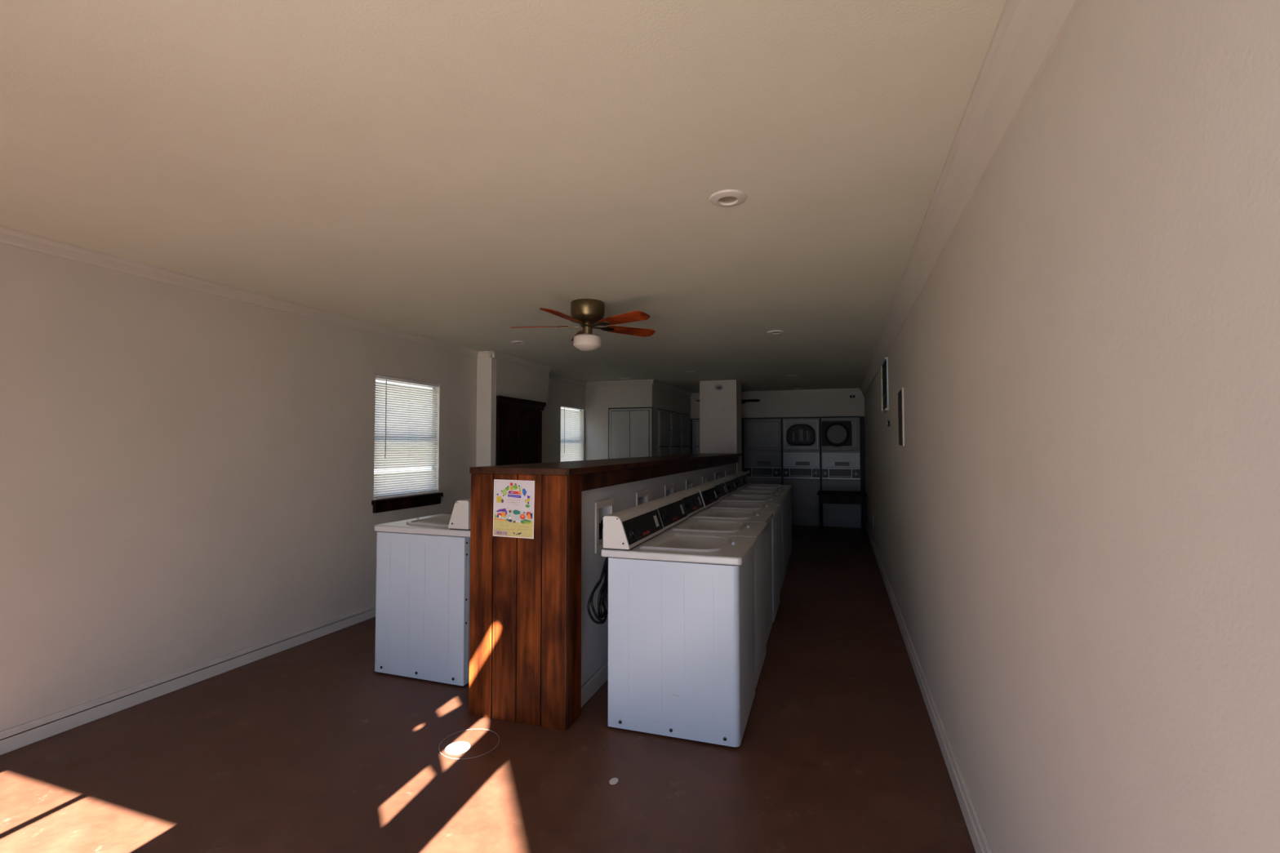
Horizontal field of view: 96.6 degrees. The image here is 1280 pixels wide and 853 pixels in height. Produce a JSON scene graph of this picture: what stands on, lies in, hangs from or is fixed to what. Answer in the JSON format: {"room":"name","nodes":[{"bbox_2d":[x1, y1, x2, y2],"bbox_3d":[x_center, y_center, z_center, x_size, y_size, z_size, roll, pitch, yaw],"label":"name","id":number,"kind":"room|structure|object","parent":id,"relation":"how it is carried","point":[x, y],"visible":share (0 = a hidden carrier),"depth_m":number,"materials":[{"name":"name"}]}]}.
{"room":"laundry","nodes":[
{"label":"laundry","id":0,"kind":"room"},
{"bbox_2d":[0,242,477,731],"bbox_3d":[-2.906,0.333,3.516,0.120,2.550,6.160,-1,-2,19],"label":"wall","id":1,"kind":"structure","parent":0,"point":[187,474],"depth_m":3.47,"materials":[{"name":"paint"}]},
{"bbox_2d":[0,604,375,755],"bbox_3d":[-2.846,1.551,3.454,0.020,0.110,6.160,-1,-2,19],"label":"baseboard","id":2,"kind":"structure","parent":1,"relation":"attached to","point":[17,737],"depth_m":3.39,"materials":[{"name":"paint"}]},
{"bbox_2d":[0,225,478,358],"bbox_3d":[-2.826,-0.908,3.530,0.050,0.070,6.160,-1,-2,19],"label":"trim","id":3,"kind":"structure","parent":1,"relation":"attached to","point":[9,236],"depth_m":3.58,"materials":[{"name":"paint"}]},
{"bbox_2d":[371,378,443,513],"bbox_3d":[-2.224,0.156,5.417,0.160,1.220,0.905,-1,-2,19],"label":"window","id":4,"kind":"structure","parent":1,"relation":"in","point":[384,504],"depth_m":5.39,"materials":[{"name":"white plastic"}]},
{"bbox_2d":[373,374,439,497],"bbox_3d":[-2.202,0.092,5.413,0.044,1.085,0.844,-1,-2,19],"label":"window blind","id":5,"kind":"object","parent":4,"relation":"attached to","point":[382,438],"visible":1,"depth_m":5.38,"materials":[{"name":"white plastic"}]},
{"bbox_2d":[475,357,496,466],"bbox_3d":[-1.793,0.430,6.441,0.310,2.550,0.100,-1,-2,19],"label":"wall","id":6,"kind":"structure","parent":0,"point":[486,367],"depth_m":6.40,"materials":[{"name":"paint"}]},
{"bbox_2d":[477,350,495,358],"bbox_3d":[-1.737,-0.812,6.384,0.240,0.070,0.050,-1,-2,19],"label":"trim","id":7,"kind":"structure","parent":6,"relation":"attached to","point":[482,354],"depth_m":6.38,"materials":[{"name":"paint"}]},
{"bbox_2d":[0,524,975,852],"bbox_3d":[0.197,1.747,5.883,4.706,0.120,12.790,-1,-2,19],"label":"floor","id":8,"kind":"structure","parent":0,"point":[307,747],"depth_m":2.65,"materials":[{"name":"concrete"}]},
{"bbox_2d":[374,498,471,686],"bbox_3d":[-1.298,1.047,3.957,0.765,1.152,0.686,-1,-2,19],"label":"washing machine","id":9,"kind":"object","parent":8,"relation":"on","point":[423,593],"visible":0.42,"depth_m":3.62,"materials":[{"name":"white metal"}]},
{"bbox_2d":[444,741,471,755],"bbox_3d":[-0.898,1.583,2.812,0.120,0.004,0.120,0,-2,2],"label":"floor drain","id":10,"kind":"object","parent":8,"relation":"on","point":[460,747],"visible":1,"depth_m":2.80,"materials":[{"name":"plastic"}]},
{"bbox_2d":[439,728,499,759],"bbox_3d":[-0.855,1.586,2.859,0.292,0.002,0.292,-1,-2,19],"label":"ring","id":11,"kind":"object","parent":8,"relation":"on","point":[469,729],"visible":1,"depth_m":2.84,"materials":[{"name":"silver metal"}]},
{"bbox_2d":[495,395,546,465],"bbox_3d":[-1.559,0.693,6.977,0.335,2.060,1.078,-1,-2,19],"label":"tall cabinet","id":12,"kind":"object","parent":8,"relation":"on","point":[518,420],"visible":0.41,"depth_m":6.86,"materials":[{"name":"brown wood"}]},
{"bbox_2d":[468,453,742,730],"bbox_3d":[0.327,1.008,6.108,0.629,1.372,6.425,-1,-2,18],"label":"wall","id":13,"kind":"structure","parent":8,"relation":"on","point":[537,655],"depth_m":3.12,"materials":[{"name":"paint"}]},
{"bbox_2d":[493,479,534,538],"bbox_3d":[-0.691,0.446,3.112,0.252,0.312,0.005,0,-2,18],"label":"poster","id":14,"kind":"object","parent":13,"relation":"attached to","point":[513,506],"visible":1,"depth_m":3.11,"materials":[{"name":"paper"}]},
{"bbox_2d":[595,497,613,553],"bbox_3d":[-0.266,0.622,3.644,0.101,0.310,0.310,-1,-2,18],"label":"washer outlet box","id":15,"kind":"object","parent":13,"relation":"attached to","point":[603,508],"visible":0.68,"depth_m":3.62,"materials":[{"name":"paint"}]},
{"bbox_2d":[635,489,648,506],"bbox_3d":[-0.021,0.647,4.395,0.101,0.310,0.310,-1,-2,18],"label":"washer outlet box","id":16,"kind":"object","parent":13,"relation":"attached to","point":[642,497],"visible":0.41,"depth_m":4.45,"materials":[{"name":"paint"}]},
{"bbox_2d":[664,483,674,496],"bbox_3d":[0.224,0.672,5.145,0.101,0.310,0.310,-1,-2,18],"label":"washer outlet box","id":17,"kind":"object","parent":13,"relation":"attached to","point":[668,489],"visible":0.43,"depth_m":5.19,"materials":[{"name":"paint"}]},
{"bbox_2d":[685,478,693,489],"bbox_3d":[0.469,0.697,5.896,0.101,0.310,0.310,-1,-2,18],"label":"washer outlet box","id":18,"kind":"object","parent":13,"relation":"attached to","point":[689,483],"visible":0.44,"depth_m":5.96,"materials":[{"name":"paint"}]},
{"bbox_2d":[701,475,707,484],"bbox_3d":[0.714,0.722,6.647,0.101,0.310,0.310,-1,-2,18],"label":"washer outlet box","id":19,"kind":"object","parent":13,"relation":"attached to","point":[704,478],"visible":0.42,"depth_m":6.65,"materials":[{"name":"paint"}]},
{"bbox_2d":[714,471,719,479],"bbox_3d":[0.959,0.747,7.397,0.101,0.310,0.310,-1,-2,18],"label":"washer outlet box","id":20,"kind":"object","parent":13,"relation":"attached to","point":[717,476],"visible":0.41,"depth_m":7.41,"materials":[{"name":"paint"}]},
{"bbox_2d":[724,470,729,476],"bbox_3d":[1.204,0.772,8.148,0.101,0.310,0.310,-1,-2,18],"label":"washer outlet box","id":21,"kind":"object","parent":13,"relation":"attached to","point":[726,472],"visible":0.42,"depth_m":8.14,"materials":[{"name":"paint"}]},
{"bbox_2d":[608,777,618,784],"bbox_3d":[-0.116,1.575,2.534,0.038,0.001,0.055,-1,-2,19],"label":"floor drain","id":22,"kind":"object","parent":8,"relation":"on","point":[614,780],"visible":1,"depth_m":2.53,"materials":[{"name":"silver metal"}]},
{"bbox_2d":[608,407,657,458],"bbox_3d":[-0.119,0.744,9.315,0.758,2.114,0.336,-1,-2,19],"label":"tall cabinet","id":23,"kind":"object","parent":8,"relation":"on","point":[633,431],"visible":0.39,"depth_m":9.20,"materials":[{"name":"paint"}]},
{"bbox_2d":[657,408,671,456],"bbox_3d":[0.240,0.759,9.755,0.436,2.114,0.713,-1,-2,19],"label":"tall cabinet","id":24,"kind":"object","parent":8,"relation":"on","point":[664,437],"visible":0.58,"depth_m":9.66,"materials":[{"name":"paint"}]},
{"bbox_2d":[669,410,681,455],"bbox_3d":[0.478,0.782,10.442,0.436,2.114,0.758,-1,-2,19],"label":"tall cabinet","id":25,"kind":"object","parent":8,"relation":"on","point":[674,417],"visible":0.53,"depth_m":10.35,"materials":[{"name":"paint"}]},
{"bbox_2d":[600,503,756,746],"bbox_3d":[0.251,1.040,3.240,0.750,1.118,0.686,-1,-2,18],"label":"washing machine","id":26,"kind":"object","parent":8,"relation":"on","point":[682,606],"visible":1,"depth_m":2.93,"materials":[{"name":"white metal"}]},
{"bbox_2d":[586,556,608,624],"bbox_3d":[-0.194,0.914,3.282,0.107,0.441,0.324,-1,-2,19],"label":"power cord","id":27,"kind":"object","parent":26,"relation":"hanging from","point":[603,600],"visible":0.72,"depth_m":3.26,"materials":[{"name":"black rubber"}]},
{"bbox_2d":[680,413,691,454],"bbox_3d":[0.720,0.805,11.141,0.436,2.114,0.738,-1,-2,19],"label":"tall cabinet","id":28,"kind":"object","parent":8,"relation":"on","point":[686,432],"visible":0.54,"depth_m":11.04,"materials":[{"name":"paint"}]},
{"bbox_2d":[692,418,701,453],"bbox_3d":[1.570,0.855,11.501,0.958,2.039,0.536,-1,-2,19],"label":"tall cabinet","id":29,"kind":"object","parent":8,"relation":"on","point":[695,422],"visible":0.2,"depth_m":11.42,"materials":[{"name":"paint"}]},
{"bbox_2d":[741,418,743,471],"bbox_3d":[1.981,0.848,11.150,0.093,2.030,0.030,-1,-2,19],"label":"trim","id":30,"kind":"structure","parent":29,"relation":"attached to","point":[741,419],"depth_m":11.14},
{"bbox_2d":[644,494,767,688],"bbox_3d":[0.461,1.062,3.897,0.750,1.118,0.686,-1,-2,18],"label":"washing machine","id":31,"kind":"object","parent":8,"relation":"on","point":[671,508],"visible":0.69,"depth_m":3.82,"materials":[{"name":"white metal"}]},
{"bbox_2d":[668,488,773,645],"bbox_3d":[0.659,1.084,4.558,0.750,1.118,0.686,-1,-2,18],"label":"washing machine","id":32,"kind":"object","parent":8,"relation":"on","point":[691,498],"visible":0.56,"depth_m":4.51,"materials":[{"name":"white metal"}]},
{"bbox_2d":[692,483,780,622],"bbox_3d":[0.881,1.105,5.211,0.750,1.118,0.686,-1,-2,18],"label":"washing machine","id":33,"kind":"object","parent":8,"relation":"on","point":[708,491],"visible":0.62,"depth_m":5.09,"materials":[{"name":"white metal"}]},
{"bbox_2d":[702,480,782,592],"bbox_3d":[1.070,1.128,5.876,0.750,1.118,0.686,-1,-2,18],"label":"washing machine","id":34,"kind":"object","parent":8,"relation":"on","point":[720,486],"visible":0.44,"depth_m":5.89,"materials":[{"name":"white metal"}]},
{"bbox_2d":[715,476,787,584],"bbox_3d":[1.286,1.150,6.531,0.750,1.118,0.686,-1,-2,18],"label":"washing machine","id":35,"kind":"object","parent":8,"relation":"on","point":[729,482],"visible":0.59,"depth_m":6.43,"materials":[{"name":"white metal"}]},
{"bbox_2d":[725,473,789,565],"bbox_3d":[1.485,1.172,7.191,0.750,1.118,0.686,-1,-2,18],"label":"washing machine","id":36,"kind":"object","parent":8,"relation":"on","point":[737,477],"visible":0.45,"depth_m":7.17,"materials":[{"name":"white metal"}]},
{"bbox_2d":[742,417,782,484],"bbox_3d":[2.467,0.850,11.280,0.735,2.035,0.725,-1,-2,19],"label":"dryer","id":37,"kind":"object","parent":8,"relation":"on","point":[762,437],"visible":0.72,"depth_m":10.97,"materials":[{"name":"paint"}]},
{"bbox_2d":[734,471,792,557],"bbox_3d":[1.698,1.194,7.848,0.750,1.118,0.686,-1,-2,18],"label":"washing machine","id":38,"kind":"object","parent":8,"relation":"on","point":[744,477],"visible":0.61,"depth_m":7.80,"materials":[{"name":"white metal"}]},
{"bbox_2d":[782,417,821,526],"bbox_3d":[3.146,0.842,11.043,0.700,2.035,0.730,-1,-2,19],"label":"dryer","id":39,"kind":"object","parent":8,"relation":"on","point":[801,436],"visible":0.91,"depth_m":10.72,"materials":[{"name":"paint"}]},
{"bbox_2d":[820,416,862,528],"bbox_3d":[3.810,0.834,10.816,0.700,2.035,0.725,-1,-2,19],"label":"dryer","id":40,"kind":"object","parent":8,"relation":"on","point":[840,436],"visible":0.92,"depth_m":10.50,"materials":[{"name":"paint"}]},
{"bbox_2d":[817,490,866,536],"bbox_3d":[3.478,1.473,9.811,0.785,0.690,0.660,-1,-2,19],"label":"side table","id":41,"kind":"object","parent":8,"relation":"on","point":[824,496],"visible":1,"depth_m":9.58,"materials":[{"name":"black wood"}]},
{"bbox_2d":[0,0,1006,393],"bbox_3d":[0.190,-0.922,5.953,4.706,0.120,12.830,-1,-2,19],"label":"ceiling","id":42,"kind":"structure","parent":0,"point":[454,172],"depth_m":2.06,"materials":[{"name":"paint"}]},
{"bbox_2d":[511,340,526,344],"bbox_3d":[-1.236,-0.859,5.815,0.158,0.014,0.158,-1,-2,19],"label":"recessed light","id":43,"kind":"object","parent":42,"relation":"in","point":[516,342],"visible":1,"depth_m":5.78,"materials":[{"name":"paint"}]},
{"bbox_2d":[510,298,655,351],"bbox_3d":[-0.406,-0.743,4.173,1.112,0.356,1.065,-1,-2,23],"label":"ceiling fan","id":44,"kind":"object","parent":42,"relation":"hanging from","point":[586,313],"visible":1,"depth_m":4.13,"materials":[{"name":"brown wood"}]},
{"bbox_2d":[685,370,696,373],"bbox_3d":[0.723,-0.783,8.109,0.158,0.014,0.158,-1,-2,19],"label":"recessed light","id":45,"kind":"object","parent":42,"relation":"in","point":[687,371],"visible":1,"depth_m":8.06,"materials":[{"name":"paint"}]},
{"bbox_2d":[695,399,759,404],"bbox_3d":[1.579,-0.497,10.034,1.065,0.456,1.112,-1,-2,22],"label":"ceiling fan","id":46,"kind":"object","parent":42,"relation":"hanging from","point":[747,400],"visible":0.06,"depth_m":9.89,"materials":[{"name":"gold metal"}]},
{"bbox_2d":[709,189,746,207],"bbox_3d":[0.376,-0.972,2.433,0.158,0.014,0.158,-1,-2,19],"label":"recessed light","id":47,"kind":"object","parent":42,"relation":"in","point":[726,197],"visible":1,"depth_m":2.42,"materials":[{"name":"paint"}]},
{"bbox_2d":[767,329,784,334],"bbox_3d":[1.260,-0.877,5.290,0.158,0.014,0.158,-1,-2,19],"label":"recessed light","id":48,"kind":"object","parent":42,"relation":"in","point":[776,331],"visible":1,"depth_m":5.26,"materials":[{"name":"paint"}]},
{"bbox_2d":[496,359,548,403],"bbox_3d":[-1.573,-0.581,7.108,0.310,0.485,1.240,-1,-2,19],"label":"wall","id":49,"kind":"structure","parent":0,"point":[513,380],"depth_m":6.98,"materials":[{"name":"paint"}]},
{"bbox_2d":[488,350,551,372],"bbox_3d":[-1.428,-0.792,6.985,0.050,0.070,1.390,-1,-2,19],"label":"trim","id":50,"kind":"structure","parent":49,"relation":"attached to","point":[500,356],"depth_m":6.90,"materials":[{"name":"paint"}]},
{"bbox_2d":[540,377,585,462],"bbox_3d":[-0.947,0.534,9.538,0.120,2.550,6.510,-1,-2,19],"label":"wall","id":51,"kind":"structure","parent":0,"point":[560,393],"depth_m":8.52,"materials":[{"name":"paint"}]},
{"bbox_2d":[548,372,586,386],"bbox_3d":[-1.191,-0.738,8.617,0.050,0.070,1.850,-1,-2,19],"label":"trim","id":52,"kind":"structure","parent":51,"relation":"attached to","point":[551,375],"depth_m":8.77,"materials":[{"name":"paint"}]},
{"bbox_2d":[560,406,581,460],"bbox_3d":[-1.099,0.277,9.030,0.160,1.220,0.885,-1,-2,19],"label":"window","id":53,"kind":"structure","parent":51,"relation":"in","point":[577,410],"depth_m":9.41,"materials":[{"name":"white plastic"}]},
{"bbox_2d":[560,404,583,462],"bbox_3d":[-1.077,0.213,9.027,0.044,1.085,0.824,-1,-2,19],"label":"window blind","id":54,"kind":"object","parent":53,"relation":"attached to","point":[576,452],"visible":0.74,"depth_m":9.02,"materials":[{"name":"white plastic"}]},
{"bbox_2d":[585,408,608,460],"bbox_3d":[-0.699,0.748,9.429,0.415,2.115,0.100,-1,-2,19],"label":"wall","id":55,"kind":"structure","parent":0,"point":[597,420],"depth_m":9.40,"materials":[{"name":"paint"}]},
{"bbox_2d":[585,384,690,414],"bbox_3d":[0.168,-0.482,10.822,1.170,0.435,3.220,-1,-2,19],"label":"wall","id":56,"kind":"structure","parent":0,"point":[634,395],"depth_m":9.37,"materials":[{"name":"paint"}]},
{"bbox_2d":[585,379,653,386],"bbox_3d":[-0.353,-0.716,9.279,1.200,0.070,0.050,-1,-2,19],"label":"trim","id":57,"kind":"structure","parent":56,"relation":"attached to","point":[639,381],"depth_m":9.27,"materials":[{"name":"paint"}]},
{"bbox_2d":[651,379,692,396],"bbox_3d":[0.623,-0.682,10.279,0.050,0.070,2.560,-1,-2,19],"label":"trim","id":58,"kind":"structure","parent":56,"relation":"attached to","point":[656,383],"depth_m":10.03,"materials":[{"name":"paint"}]},
{"bbox_2d":[690,419,692,453],"bbox_3d":[2.264,0.611,11.848,4.436,2.550,0.120,-1,-2,19],"label":"wall","id":59,"kind":"structure","parent":0,"point":[691,420],"depth_m":12.20,"materials":[{"name":"paint"}]},
{"bbox_2d":[699,379,742,472],"bbox_3d":[1.345,0.530,9.431,0.600,2.550,0.570,-1,-2,18],"label":"column","id":60,"kind":"structure","parent":0,"point":[720,411],"depth_m":9.19,"materials":[{"name":"paint"}]},
{"bbox_2d":[714,384,722,390],"bbox_3d":[1.268,-0.639,9.188,0.130,0.084,0.036,-1,-2,19],"label":"sensor","id":61,"kind":"object","parent":60,"relation":"attached to","point":[718,387],"visible":1,"depth_m":9.17,"materials":[{"name":"grey plastic"}]},
{"bbox_2d":[689,395,864,419],"bbox_3d":[2.642,-0.428,11.307,3.346,0.510,0.720,-1,-2,19],"label":"wall","id":62,"kind":"structure","parent":0,"point":[837,405],"depth_m":10.79,"materials":[{"name":"paint"}]},
{"bbox_2d":[689,387,862,399],"bbox_3d":[2.516,-0.635,10.950,3.346,0.120,0.050,-1,-2,19],"label":"trim","id":63,"kind":"structure","parent":62,"relation":"attached to","point":[831,392],"depth_m":10.78,"materials":[{"name":"paint"}]},
{"bbox_2d":[864,0,1279,852],"bbox_3d":[2.350,0.387,5.139,0.120,2.550,12.670,-1,-2,19],"label":"wall","id":64,"kind":"structure","parent":0,"point":[1075,531],"depth_m":1.04,"materials":[{"name":"paint"}]},
{"bbox_2d":[860,416,865,508],"bbox_3d":[4.083,0.823,10.422,0.071,2.030,0.030,-1,-2,19],"label":"trim","id":65,"kind":"structure","parent":64,"relation":"attached to","point":[862,418],"depth_m":10.42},
{"bbox_2d":[880,356,888,413],"bbox_3d":[2.491,-0.417,5.803,0.030,0.520,0.520,-1,-2,19],"label":"picture frame","id":66,"kind":"object","parent":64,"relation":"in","point":[884,366],"visible":1,"depth_m":5.74,"materials":[{"name":"white wood"}]},
{"bbox_2d":[897,387,904,445],"bbox_3d":[2.028,-0.072,4.430,0.016,0.440,0.312,-1,-2,19],"label":"picture frame","id":67,"kind":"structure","parent":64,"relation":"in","point":[900,393],"depth_m":4.36,"materials":[{"name":"paint"}]},
{"bbox_2d":[866,522,992,852],"bbox_3d":[2.155,1.584,4.749,0.020,0.130,11.860,-1,-2,19],"label":"baseboard","id":68,"kind":"structure","parent":64,"relation":"attached to","point":[978,837],"depth_m":2.72,"materials":[{"name":"paint"}]},
{"bbox_2d":[859,0,1081,396],"bbox_3d":[2.123,-0.819,4.835,0.085,0.160,11.870,-1,-2,19],"label":"trim","id":69,"kind":"structure","parent":64,"relation":"attached to","point":[1027,33],"depth_m":1.75,"materials":[{"name":"paint"}]},
{"bbox_3d":[-1.636,1.526,-4.778,60.000,0.130,70.000,-1,-2,19],"label":"ground","id":70,"kind":"structure","parent":0,"visible":0},
{"bbox_2d":[373,380,576,493],"bbox_3d":[-5.578,-0.715,9.898,0.200,5.330,21.000,-1,-2,19],"label":"wall","id":71,"kind":"structure","parent":70,"relation":"on","point":[375,380],"depth_m":11.67,"materials":[{"name":"beige paint"}]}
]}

